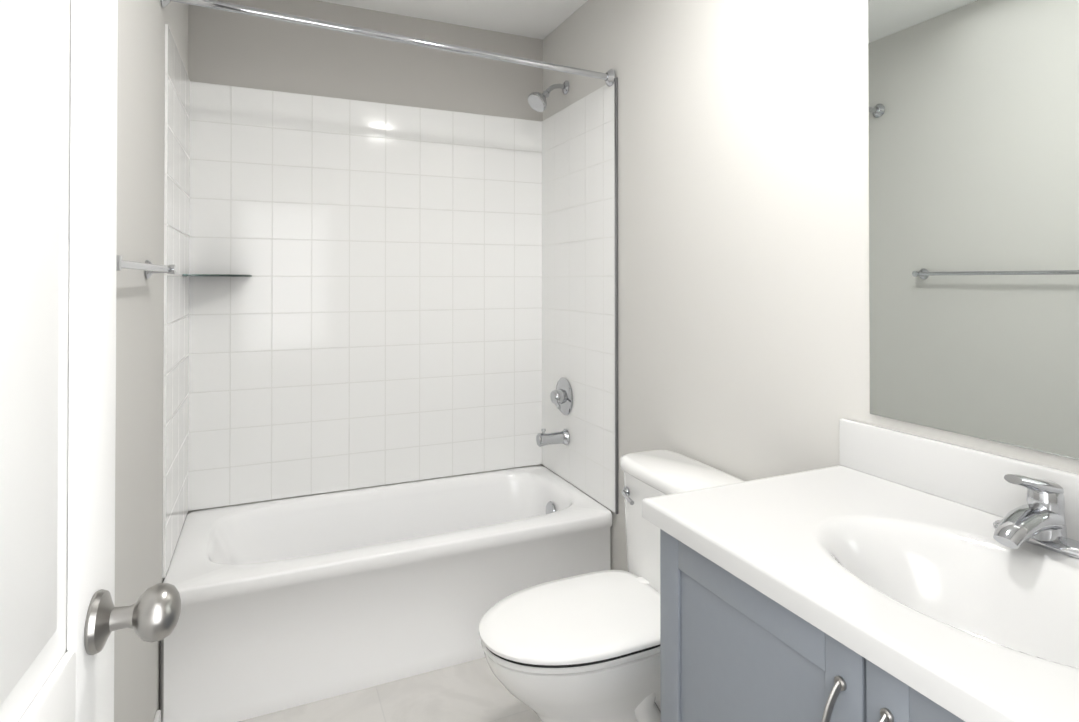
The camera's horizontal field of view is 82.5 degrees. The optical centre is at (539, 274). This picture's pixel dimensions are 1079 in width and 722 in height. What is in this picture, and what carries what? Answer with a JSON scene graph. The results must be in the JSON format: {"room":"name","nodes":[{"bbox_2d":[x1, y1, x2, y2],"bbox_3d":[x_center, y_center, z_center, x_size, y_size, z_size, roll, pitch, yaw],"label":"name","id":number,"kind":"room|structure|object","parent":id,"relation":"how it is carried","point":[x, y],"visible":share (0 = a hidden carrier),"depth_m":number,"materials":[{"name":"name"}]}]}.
{"room":"bathroom","nodes":[
{"label":"bathroom","id":0,"kind":"room"},
{"bbox_2d":[114,0,187,721],"bbox_3d":[-0.886,0.081,1.141,0.120,2.530,2.988,0,-1,-24],"label":"wall","id":1,"kind":"structure","parent":0,"point":[139,316],"depth_m":1.52,"materials":[{"name":"white paint"}]},
{"bbox_2d":[116,255,175,278],"bbox_3d":[-0.857,-0.017,1.310,0.067,0.050,0.710,0,-1,-24],"label":"towel rail","id":2,"kind":"object","parent":1,"relation":"attached to","point":[149,267],"visible":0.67,"depth_m":1.30,"materials":[{"name":"silver metal"}]},
{"bbox_2d":[154,710,160,721],"bbox_3d":[-0.683,1.294,0.837,0.012,0.100,2.043,0,-1,-24],"label":"baseboard","id":3,"kind":"structure","parent":1,"relation":"attached to","point":[157,718],"depth_m":1.75,"materials":[{"name":"white"}]},
{"bbox_2d":[162,24,189,577],"bbox_3d":[-1.260,0.078,2.146,0.008,1.688,0.592,0,-1,-24],"label":"wall tile","id":4,"kind":"structure","parent":1,"relation":"attached to","point":[176,298],"depth_m":2.06,"materials":[{"name":"white tile"}]},
{"bbox_2d":[160,0,614,85],"bbox_3d":[-0.415,-0.801,2.119,1.525,0.108,0.068,0,-1,-24],"label":"curtain rod","id":5,"kind":"object","parent":1,"relation":"attached to","point":[608,76],"visible":0.98,"depth_m":2.07,"materials":[{"name":"silver metal"}]},
{"bbox_2d":[187,0,542,513],"bbox_3d":[-0.710,0.095,2.788,1.535,2.530,0.120,0,-1,-24],"label":"wall","id":6,"kind":"structure","parent":0,"point":[234,49],"depth_m":2.70,"materials":[{"name":"grey paint"}]},
{"bbox_2d":[182,274,251,276],"bbox_3d":[-1.229,0.002,2.362,0.222,0.008,0.222,0,-1,-24],"label":"glass corner shelf","id":7,"kind":"object","parent":6,"relation":"attached to","point":[209,275],"visible":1,"depth_m":2.28,"materials":[{"name":"clear glass"}]},
{"bbox_2d":[188,81,541,510],"bbox_3d":[-0.684,0.083,2.729,1.534,1.688,0.008,0,-1,-24],"label":"wall tile","id":8,"kind":"structure","parent":6,"relation":"attached to","point":[375,319],"depth_m":2.67,"materials":[{"name":"white tile"}]},
{"bbox_2d":[238,657,541,721],"bbox_3d":[-0.130,1.399,1.466,1.775,0.100,2.988,0,-1,-24],"label":"floor","id":9,"kind":"structure","parent":0,"point":[473,691],"depth_m":1.94,"materials":[{"name":"tile"}]},
{"bbox_2d":[160,465,611,721],"bbox_3d":[-0.543,1.142,2.402,1.530,0.430,0.696,0,-1,-24],"label":"bathtub","id":10,"kind":"object","parent":9,"relation":"on","point":[291,602],"visible":0.96,"depth_m":2.10,"materials":[{"name":"white ceramic"}]},
{"bbox_2d":[479,450,744,721],"bbox_3d":[0.193,0.962,1.694,0.738,0.777,0.482,0,-1,-24],"label":"toilet","id":11,"kind":"object","parent":9,"relation":"on","point":[582,648],"visible":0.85,"depth_m":1.57,"materials":[{"name":"white ceramic"}]},
{"bbox_2d":[642,418,1078,721],"bbox_3d":[0.648,0.831,0.894,0.576,1.027,0.951,0,-1,-24],"label":"bathroom vanity","id":12,"kind":"object","parent":9,"relation":"on","point":[880,574],"visible":1,"depth_m":1.00,"materials":[{"name":"white stone"}]},
{"bbox_2d":[993,474,1078,558],"bbox_3d":[0.792,0.379,0.995,0.144,0.122,0.154,0,-1,-24],"label":"faucet","id":13,"kind":"object","parent":12,"relation":"on","point":[1036,529],"depth_m":0.98,"materials":[{"name":"silver metal"}]},
{"bbox_2d":[317,0,587,39],"bbox_3d":[-0.130,-1.231,1.487,1.775,0.100,2.988,0,-1,-24],"label":"ceiling","id":14,"kind":"structure","parent":0,"point":[540,19],"depth_m":2.73,"materials":[{"name":"white paint"}]},
{"bbox_2d":[543,0,1078,570],"bbox_3d":[0.627,0.087,1.811,0.120,2.530,2.988,0,-1,-24],"label":"wall","id":15,"kind":"structure","parent":0,"point":[743,246],"depth_m":1.78,"materials":[{"name":"white paint"}]},
{"bbox_2d":[528,80,568,111],"bbox_3d":[0.042,-0.807,2.759,0.189,0.158,0.096,0,-1,-24],"label":"shower head","id":16,"kind":"object","parent":15,"relation":"attached to","point":[537,101],"visible":1,"depth_m":2.75},
{"bbox_2d":[542,83,614,512],"bbox_3d":[0.157,0.083,2.716,0.008,1.688,0.696,0,-1,-24],"label":"wall tile","id":17,"kind":"structure","parent":15,"relation":"attached to","point":[578,258],"depth_m":2.65,"materials":[{"name":"white tile"}]},
{"bbox_2d":[536,429,569,446],"bbox_3d":[0.059,0.724,2.745,0.142,0.085,0.064,0,-1,-24],"label":"tub spout","id":18,"kind":"object","parent":17,"relation":"attached to","point":[543,438],"visible":1,"depth_m":2.73,"materials":[{"name":"silver metal"}]},
{"bbox_2d":[550,377,572,414],"bbox_3d":[0.081,0.550,2.777,0.078,0.168,0.171,0,-1,-24],"label":"shower valve","id":19,"kind":"object","parent":17,"relation":"attached to","point":[561,396],"visible":1,"depth_m":2.75,"materials":[{"name":"silver metal"}]},
{"bbox_2d":[614,78,617,513],"bbox_3d":[0.299,0.078,2.391,0.010,1.692,0.012,0,-1,-24],"label":"trim","id":20,"kind":"structure","parent":15,"relation":"attached to","point":[616,267],"depth_m":2.39,"materials":[{"name":"silver metal"}]},
{"bbox_2d":[868,0,1078,459],"bbox_3d":[0.909,-0.203,1.017,0.006,1.024,0.813,0,-1,-24],"label":"mirror","id":21,"kind":"object","parent":15,"relation":"attached to","point":[973,108],"visible":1,"depth_m":1.18,"materials":[{"name":"clear glass"}]},
{"bbox_3d":[-0.235,0.071,-0.138,0.035,2.530,0.120,0,-1,-24],"label":"wall","id":22,"kind":"structure","parent":0,"visible":0},
{"bbox_2d":[0,0,180,721],"bbox_3d":[-0.350,0.316,0.309,0.185,2.023,0.762,0,0,-20],"label":"door","id":23,"kind":"structure","parent":22,"relation":"in","point":[63,618],"depth_m":0.54,"materials":[{"name":"white wood"}]}
]}

